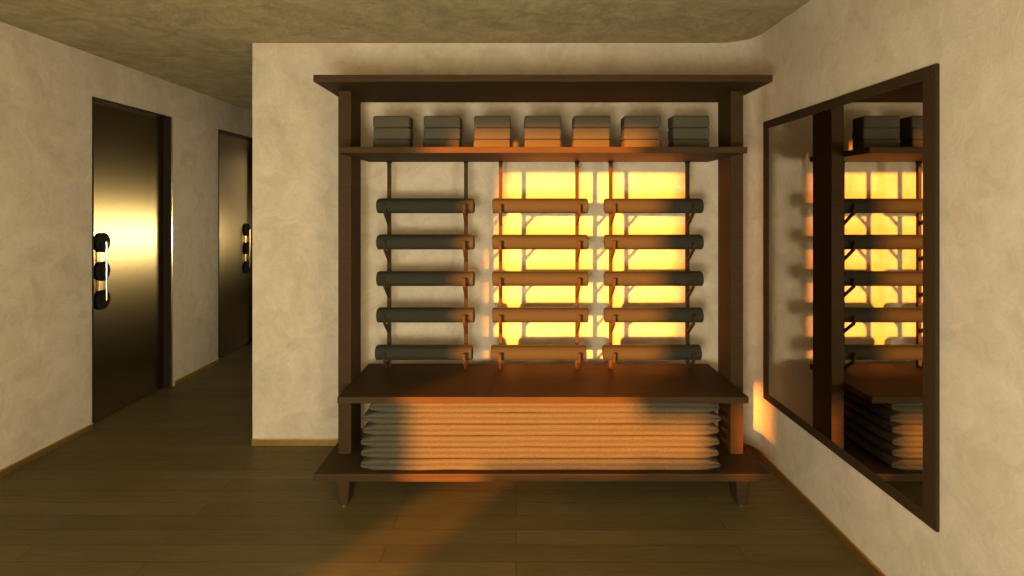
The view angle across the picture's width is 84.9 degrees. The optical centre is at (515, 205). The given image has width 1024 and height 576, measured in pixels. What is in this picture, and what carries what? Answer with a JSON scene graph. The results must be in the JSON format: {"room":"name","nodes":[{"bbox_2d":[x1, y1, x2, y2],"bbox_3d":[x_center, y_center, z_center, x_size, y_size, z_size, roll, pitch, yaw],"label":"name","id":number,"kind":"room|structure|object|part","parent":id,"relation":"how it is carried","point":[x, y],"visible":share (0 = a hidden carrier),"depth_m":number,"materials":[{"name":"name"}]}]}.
{"room":"yoga studio","nodes":[
{"label":"yoga studio","id":0,"kind":"room"},
{"bbox_2d":[0,22,251,469],"bbox_3d":[-2.975,0.240,4.400,0.250,2.520,10.800,0,0,0],"label":"wall","id":1,"kind":"structure","parent":0,"point":[48,86],"depth_m":3.54,"materials":[{"name":"paint"}]},
{"bbox_2d":[0,358,218,477],"bbox_3d":[-2.844,1.478,4.400,0.012,0.044,10.400,0,0,0],"label":"baseboard","id":2,"kind":"structure","parent":1,"relation":"attached to","point":[22,462],"depth_m":3.49,"materials":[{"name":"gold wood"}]},
{"bbox_2d":[92,96,172,428],"bbox_3d":[-2.942,0.382,4.202,0.196,2.237,0.876,0,0,0],"label":"door","id":3,"kind":"structure","parent":1,"relation":"in","point":[132,147],"depth_m":4.20,"materials":[{"name":"brown metal"}]},
{"bbox_3d":[-2.896,0.656,3.925,0.012,0.138,0.138,0,0,0],"label":"round plate","id":4,"kind":"part","parent":3,"relation":"part of","materials":[{"name":"black paint"}]},
{"bbox_3d":[-2.896,0.456,3.925,0.012,0.138,0.138,0,0,0],"label":"round plate","id":5,"kind":"part","parent":3,"relation":"part of","materials":[{"name":"black paint"}]},
{"bbox_3d":[-2.896,0.256,3.925,0.012,0.138,0.138,0,0,0],"label":"round plate","id":6,"kind":"part","parent":3,"relation":"part of","materials":[{"name":"black paint"}]},
{"bbox_3d":[-2.878,0.456,3.925,0.032,0.412,0.015,0,0,0],"label":"pull handle","id":7,"kind":"part","parent":3,"relation":"part of","materials":[{"name":"gold metal"}]},
{"bbox_3d":[-2.847,0.382,4.633,0.006,2.237,0.014,0,0,0],"label":"edge trim","id":8,"kind":"part","parent":3,"relation":"part of","materials":[{"name":"gold metal"}]},
{"bbox_2d":[218,129,251,358],"bbox_3d":[-2.942,0.382,5.802,0.196,2.237,0.884,0,0,0],"label":"door","id":9,"kind":"structure","parent":1,"relation":"in","point":[234,150],"depth_m":5.78,"materials":[{"name":"brown metal"}]},
{"bbox_3d":[-2.896,0.456,6.030,0.012,0.138,0.138,0,0,0],"label":"round plate","id":10,"kind":"part","parent":9,"relation":"part of","materials":[{"name":"black paint"}]},
{"bbox_3d":[-2.896,0.656,6.030,0.012,0.138,0.138,0,0,0],"label":"round plate","id":11,"kind":"part","parent":9,"relation":"part of","materials":[{"name":"black paint"}]},
{"bbox_3d":[-2.896,0.256,6.030,0.012,0.138,0.138,0,0,0],"label":"round plate","id":12,"kind":"part","parent":9,"relation":"part of","materials":[{"name":"black paint"}]},
{"bbox_3d":[-2.878,0.456,6.030,0.032,0.412,0.015,0,0,0],"label":"pull handle","id":13,"kind":"part","parent":9,"relation":"part of","materials":[{"name":"gold metal"}]},
{"bbox_2d":[0,0,809,110],"bbox_3d":[0.125,-1.070,4.400,6.550,0.100,10.800,0,0,0],"label":"ceiling","id":14,"kind":"structure","parent":0,"point":[204,47],"depth_m":3.15,"materials":[{"name":"paint"}]},
{"bbox_2d":[0,342,872,575],"bbox_3d":[0.125,1.550,4.400,6.550,0.100,10.800,0,0,0],"label":"floor","id":15,"kind":"structure","parent":0,"point":[171,482],"depth_m":2.70,"materials":[{"name":"brown wood"}]},
{"bbox_2d":[313,75,772,506],"bbox_3d":[0.134,0.425,3.049,2.275,2.150,0.587,0,0,0],"label":"storage rack","id":16,"kind":"object","parent":15,"relation":"on","point":[387,382],"visible":0.91,"depth_m":2.99,"materials":[{"name":"brown wood"}]},
{"bbox_3d":[-0.915,0.355,3.085,0.070,1.940,0.190,0,0,0],"label":"post","id":17,"kind":"part","parent":16,"relation":"part of","materials":[{"name":"brown wood"}]},
{"bbox_3d":[-0.738,0.339,3.262,0.021,1.202,0.021,0,0,0],"label":"hanging rod","id":18,"kind":"part","parent":16,"relation":"part of","materials":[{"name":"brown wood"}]},
{"bbox_2d":[373,140,412,146],"bbox_3d":[-0.668,-0.325,3.050,0.197,0.064,0.108,0,0,-1],"label":"block","id":19,"kind":"object","parent":16,"relation":"on","point":[376,143],"visible":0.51,"depth_m":3.00,"materials":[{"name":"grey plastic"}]},
{"bbox_2d":[374,128,412,140],"bbox_3d":[-0.666,-0.389,3.050,0.197,0.064,0.108,0,0,-1],"label":"block","id":20,"kind":"object","parent":19,"relation":"on","point":[379,133],"visible":0.9,"depth_m":3.00,"materials":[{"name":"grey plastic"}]},
{"bbox_2d":[373,116,412,129],"bbox_3d":[-0.668,-0.453,3.051,0.197,0.064,0.108,0,0,0],"label":"block","id":21,"kind":"object","parent":20,"relation":"on","point":[378,121],"visible":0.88,"depth_m":3.00,"materials":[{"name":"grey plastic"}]},
{"bbox_2d":[375,345,472,359],"bbox_3d":[-0.523,0.837,3.204,0.554,0.086,0.083,0,1,0],"label":"yoga mat","id":22,"kind":"object","parent":16,"relation":"on","point":[393,352],"visible":1,"depth_m":3.17,"materials":[{"name":"grey plastic"}]},
{"bbox_2d":[376,307,474,322],"bbox_3d":[-0.514,0.623,3.204,0.556,0.086,0.084,0,0,0],"label":"yoga mat","id":23,"kind":"object","parent":16,"relation":"on","point":[393,314],"visible":1,"depth_m":3.17,"materials":[{"name":"grey plastic"}]},
{"bbox_2d":[376,271,474,285],"bbox_3d":[-0.514,0.415,3.204,0.556,0.086,0.083,0,0,0],"label":"yoga mat","id":24,"kind":"object","parent":16,"relation":"on","point":[393,278],"visible":1,"depth_m":3.17,"materials":[{"name":"grey plastic"}]},
{"bbox_2d":[376,198,474,212],"bbox_3d":[-0.514,-0.001,3.204,0.556,0.086,0.083,0,0,0],"label":"yoga mat","id":25,"kind":"object","parent":16,"relation":"on","point":[393,205],"visible":1,"depth_m":3.17,"materials":[{"name":"grey plastic"}]},
{"bbox_2d":[376,234,474,248],"bbox_3d":[-0.514,0.206,3.204,0.556,0.086,0.084,0,0,0],"label":"yoga mat","id":26,"kind":"object","parent":16,"relation":"on","point":[393,241],"visible":1,"depth_m":3.17,"materials":[{"name":"grey plastic"}]},
{"bbox_2d":[423,140,461,146],"bbox_3d":[-0.399,-0.325,3.049,0.197,0.064,0.108,0,0,0],"label":"block","id":27,"kind":"object","parent":16,"relation":"on","point":[426,143],"visible":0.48,"depth_m":3.00,"materials":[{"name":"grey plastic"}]},
{"bbox_2d":[424,128,461,140],"bbox_3d":[-0.397,-0.389,3.049,0.197,0.064,0.108,0,0,0],"label":"block","id":28,"kind":"object","parent":27,"relation":"on","point":[429,133],"visible":0.87,"depth_m":3.00,"materials":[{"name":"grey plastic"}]},
{"bbox_2d":[424,116,461,128],"bbox_3d":[-0.397,-0.453,3.050,0.197,0.064,0.108,0,0,0],"label":"block","id":29,"kind":"object","parent":28,"relation":"on","point":[429,121],"visible":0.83,"depth_m":3.00,"materials":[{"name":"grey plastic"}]},
{"bbox_3d":[-0.291,0.339,3.262,0.021,1.202,0.021,0,0,0],"label":"hanging rod","id":30,"kind":"part","parent":16,"relation":"part of","materials":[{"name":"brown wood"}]},
{"bbox_2d":[474,139,510,146],"bbox_3d":[-0.128,-0.325,3.048,0.197,0.064,0.108,0,0,0],"label":"block","id":31,"kind":"object","parent":16,"relation":"on","point":[477,143],"visible":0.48,"depth_m":2.99,"materials":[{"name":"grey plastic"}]},
{"bbox_2d":[474,128,510,140],"bbox_3d":[-0.126,-0.389,3.050,0.197,0.064,0.108,0,0,0],"label":"block","id":32,"kind":"object","parent":31,"relation":"on","point":[479,133],"visible":0.86,"depth_m":3.00,"materials":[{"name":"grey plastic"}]},
{"bbox_2d":[474,116,510,127],"bbox_3d":[-0.126,-0.453,3.050,0.197,0.064,0.108,0,0,0],"label":"block","id":33,"kind":"object","parent":32,"relation":"on","point":[479,121],"visible":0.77,"depth_m":3.00,"materials":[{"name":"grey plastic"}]},
{"bbox_3d":[-0.090,0.339,3.262,0.021,1.202,0.021,0,0,0],"label":"hanging rod","id":34,"kind":"part","parent":16,"relation":"part of","materials":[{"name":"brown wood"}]},
{"bbox_2d":[491,345,586,359],"bbox_3d":[0.130,0.837,3.204,0.547,0.086,0.083,0,-1,0],"label":"yoga mat","id":35,"kind":"object","parent":16,"relation":"on","point":[508,352],"visible":1,"depth_m":3.17,"materials":[{"name":"grey plastic"}]},
{"bbox_2d":[360,456,719,469],"bbox_3d":[0.121,1.296,3.045,1.798,0.057,0.497,0,0,0],"label":"folded blanket","id":36,"kind":"object","parent":16,"relation":"on","point":[711,462],"visible":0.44,"depth_m":2.80,"materials":[{"name":"grey fabric"}]},
{"bbox_2d":[361,445,718,457],"bbox_3d":[0.120,1.239,3.048,1.792,0.057,0.489,0,0,0],"label":"folded blanket","id":37,"kind":"object","parent":36,"relation":"on","point":[372,452],"visible":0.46,"depth_m":2.81,"materials":[{"name":"grey fabric"}]},
{"bbox_2d":[361,434,719,446],"bbox_3d":[0.121,1.181,3.046,1.794,0.057,0.495,0,0,0],"label":"folded blanket","id":38,"kind":"object","parent":37,"relation":"on","point":[370,440],"visible":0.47,"depth_m":2.81,"materials":[{"name":"grey fabric"}]},
{"bbox_2d":[363,422,718,435],"bbox_3d":[0.124,1.124,3.047,1.784,0.057,0.491,0,0,0],"label":"folded blanket","id":39,"kind":"object","parent":38,"relation":"on","point":[370,428],"visible":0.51,"depth_m":2.80,"materials":[{"name":"grey fabric"}]},
{"bbox_2d":[362,409,720,423],"bbox_3d":[0.127,1.067,3.048,1.797,0.057,0.490,0,0,0],"label":"folded blanket","id":40,"kind":"object","parent":39,"relation":"on","point":[372,416],"visible":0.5,"depth_m":2.81,"materials":[{"name":"grey fabric"}]},
{"bbox_2d":[369,403,718,412],"bbox_3d":[0.140,1.009,3.046,1.756,0.057,0.496,0,0,0],"label":"folded blanket","id":41,"kind":"object","parent":40,"relation":"on","point":[380,407],"visible":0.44,"depth_m":2.80,"materials":[{"name":"grey fabric"}]},
{"bbox_2d":[492,307,588,322],"bbox_3d":[0.139,0.623,3.204,0.549,0.086,0.084,0,0,0],"label":"yoga mat","id":42,"kind":"object","parent":16,"relation":"on","point":[508,314],"visible":1,"depth_m":3.17,"materials":[{"name":"grey plastic"}]},
{"bbox_2d":[492,271,588,285],"bbox_3d":[0.139,0.415,3.204,0.549,0.086,0.083,0,0,0],"label":"yoga mat","id":43,"kind":"object","parent":16,"relation":"on","point":[508,278],"visible":1,"depth_m":3.17,"materials":[{"name":"grey plastic"}]},
{"bbox_2d":[492,234,588,248],"bbox_3d":[0.139,0.206,3.204,0.549,0.086,0.084,0,0,0],"label":"yoga mat","id":44,"kind":"object","parent":16,"relation":"on","point":[508,241],"visible":1,"depth_m":3.17,"materials":[{"name":"grey plastic"}]},
{"bbox_2d":[492,198,588,212],"bbox_3d":[0.139,-0.001,3.204,0.549,0.086,0.083,0,0,0],"label":"yoga mat","id":45,"kind":"object","parent":16,"relation":"on","point":[508,205],"visible":1,"depth_m":3.17,"materials":[{"name":"grey plastic"}]},
{"bbox_2d":[524,140,560,146],"bbox_3d":[0.144,-0.325,3.051,0.197,0.064,0.108,0,0,0],"label":"block","id":46,"kind":"object","parent":16,"relation":"on","point":[527,143],"visible":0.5,"depth_m":3.00,"materials":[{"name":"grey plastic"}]},
{"bbox_2d":[524,128,560,140],"bbox_3d":[0.143,-0.389,3.050,0.197,0.064,0.108,0,0,-1],"label":"block","id":47,"kind":"object","parent":46,"relation":"on","point":[529,133],"visible":0.87,"depth_m":3.00,"materials":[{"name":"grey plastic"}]},
{"bbox_2d":[524,116,560,128],"bbox_3d":[0.144,-0.453,3.049,0.197,0.064,0.108,0,0,-1],"label":"block","id":48,"kind":"object","parent":47,"relation":"on","point":[529,121],"visible":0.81,"depth_m":3.00,"materials":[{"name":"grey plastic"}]},
{"bbox_2d":[338,147,746,161],"bbox_3d":[0.133,-0.278,3.056,2.026,0.031,0.572,0,0,0],"label":"shelf","id":49,"kind":"object","parent":16,"relation":"attached to","point":[355,154],"depth_m":2.85,"materials":[{"name":"brown wood"}]},
{"bbox_2d":[314,428,770,481],"bbox_3d":[0.131,1.345,3.056,2.262,0.040,0.572,0,0,0],"label":"shelf","id":50,"kind":"object","parent":16,"relation":"attached to","point":[340,465],"depth_m":2.77,"materials":[{"name":"brown wood"}]},
{"bbox_3d":[0.355,0.339,3.262,0.021,1.202,0.021,0,0,0],"label":"hanging rod","id":51,"kind":"part","parent":16,"relation":"part of","materials":[{"name":"brown wood"}]},
{"bbox_2d":[572,140,609,146],"bbox_3d":[0.406,-0.325,3.050,0.197,0.064,0.108,0,0,0],"label":"block","id":52,"kind":"object","parent":16,"relation":"on","point":[576,143],"visible":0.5,"depth_m":3.00,"materials":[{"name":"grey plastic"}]},
{"bbox_2d":[572,128,609,140],"bbox_3d":[0.406,-0.389,3.050,0.197,0.064,0.108,0,0,1],"label":"block","id":53,"kind":"object","parent":52,"relation":"on","point":[577,133],"visible":0.91,"depth_m":3.00,"materials":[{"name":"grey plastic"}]},
{"bbox_2d":[572,116,609,128],"bbox_3d":[0.408,-0.453,3.051,0.197,0.064,0.108,0,0,0],"label":"block","id":54,"kind":"object","parent":53,"relation":"on","point":[577,121],"visible":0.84,"depth_m":3.00,"materials":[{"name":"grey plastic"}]},
{"bbox_3d":[0.552,0.339,3.262,0.021,1.202,0.021,0,0,0],"label":"hanging rod","id":55,"kind":"part","parent":16,"relation":"part of","materials":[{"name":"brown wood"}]},
{"bbox_2d":[621,140,660,146],"bbox_3d":[0.678,-0.325,3.049,0.197,0.064,0.108,0,0,0],"label":"block","id":56,"kind":"object","parent":16,"relation":"on","point":[626,143],"visible":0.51,"depth_m":3.00,"materials":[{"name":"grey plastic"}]},
{"bbox_2d":[621,128,659,140],"bbox_3d":[0.677,-0.389,3.050,0.197,0.064,0.108,0,0,0],"label":"block","id":57,"kind":"object","parent":56,"relation":"on","point":[626,133],"visible":0.88,"depth_m":3.00,"materials":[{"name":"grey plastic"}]},
{"bbox_2d":[621,116,660,128],"bbox_3d":[0.678,-0.453,3.052,0.197,0.064,0.108,0,0,0],"label":"block","id":58,"kind":"object","parent":57,"relation":"on","point":[626,121],"visible":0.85,"depth_m":3.00,"materials":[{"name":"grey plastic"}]},
{"bbox_2d":[602,345,701,359],"bbox_3d":[0.775,0.837,3.204,0.561,0.086,0.084,0,0,0],"label":"yoga mat","id":59,"kind":"object","parent":16,"relation":"on","point":[623,352],"visible":1,"depth_m":3.17,"materials":[{"name":"grey plastic"}]},
{"bbox_2d":[603,307,703,322],"bbox_3d":[0.784,0.623,3.204,0.563,0.086,0.083,0,0,0],"label":"yoga mat","id":60,"kind":"object","parent":16,"relation":"on","point":[623,314],"visible":1,"depth_m":3.17,"materials":[{"name":"grey plastic"}]},
{"bbox_2d":[603,271,703,285],"bbox_3d":[0.784,0.415,3.204,0.563,0.086,0.083,0,-1,0],"label":"yoga mat","id":61,"kind":"object","parent":16,"relation":"on","point":[623,278],"visible":1,"depth_m":3.17,"materials":[{"name":"grey plastic"}]},
{"bbox_2d":[603,234,703,248],"bbox_3d":[0.784,0.206,3.204,0.563,0.086,0.084,0,0,0],"label":"yoga mat","id":62,"kind":"object","parent":16,"relation":"on","point":[623,241],"visible":1,"depth_m":3.17,"materials":[{"name":"grey plastic"}]},
{"bbox_2d":[603,198,703,212],"bbox_3d":[0.784,-0.001,3.204,0.563,0.086,0.084,0,0,0],"label":"yoga mat","id":63,"kind":"object","parent":16,"relation":"on","point":[623,205],"visible":1,"depth_m":3.17,"materials":[{"name":"grey plastic"}]},
{"bbox_3d":[0.998,0.339,3.262,0.021,1.202,0.021,0,0,0],"label":"hanging rod","id":64,"kind":"part","parent":16,"relation":"part of","materials":[{"name":"brown wood"}]},
{"bbox_2d":[668,140,708,146],"bbox_3d":[0.939,-0.325,3.048,0.197,0.064,0.108,0,0,0],"label":"block","id":65,"kind":"object","parent":16,"relation":"on","point":[674,143],"visible":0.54,"depth_m":2.99,"materials":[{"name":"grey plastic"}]},
{"bbox_2d":[668,128,708,140],"bbox_3d":[0.939,-0.389,3.052,0.197,0.064,0.108,0,0,0],"label":"block","id":66,"kind":"object","parent":65,"relation":"on","point":[674,133],"visible":0.91,"depth_m":3.00,"materials":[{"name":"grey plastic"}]},
{"bbox_2d":[668,116,708,129],"bbox_3d":[0.938,-0.453,3.050,0.197,0.064,0.108,0,0,0],"label":"block","id":67,"kind":"object","parent":66,"relation":"on","point":[674,121],"visible":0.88,"depth_m":3.00,"materials":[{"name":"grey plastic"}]},
{"bbox_3d":[1.180,0.355,3.085,0.068,1.940,0.190,0,0,0],"label":"post","id":68,"kind":"part","parent":16,"relation":"part of","materials":[{"name":"brown wood"}]},
{"bbox_2d":[252,34,762,451],"bbox_3d":[-0.020,0.240,3.486,3.260,2.520,0.360,0,0,0],"label":"wall","id":69,"kind":"structure","parent":0,"point":[295,118],"depth_m":3.51,"materials":[{"name":"paint"}]},
{"bbox_2d":[251,439,337,445],"bbox_3d":[-0.196,1.478,3.500,2.912,0.044,0.012,0,0,0],"label":"baseboard","id":70,"kind":"structure","parent":69,"relation":"attached to","point":[254,442],"depth_m":3.49,"materials":[{"name":"gold wood"}]},
{"bbox_2d":[763,0,1023,575],"bbox_3d":[1.535,0.240,1.153,0.150,2.520,4.306,0,0,0],"label":"wall","id":71,"kind":"structure","parent":0,"point":[824,50],"depth_m":1.85,"materials":[{"name":"paint"}]},
{"bbox_2d":[743,442,885,575],"bbox_3d":[1.360,1.478,1.353,0.200,0.044,4.306,0,0,0],"label":"baseboard","id":72,"kind":"structure","parent":71,"relation":"attached to","point":[866,562],"depth_m":2.67,"materials":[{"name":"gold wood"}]},
{"bbox_2d":[763,64,939,531],"bbox_3d":[1.453,0.317,2.603,0.014,1.615,1.350,0,0,0],"label":"wall mirror","id":73,"kind":"object","parent":71,"relation":"attached to","point":[851,181],"visible":1,"depth_m":2.33,"materials":[{"name":"brown mirror"}]}
]}

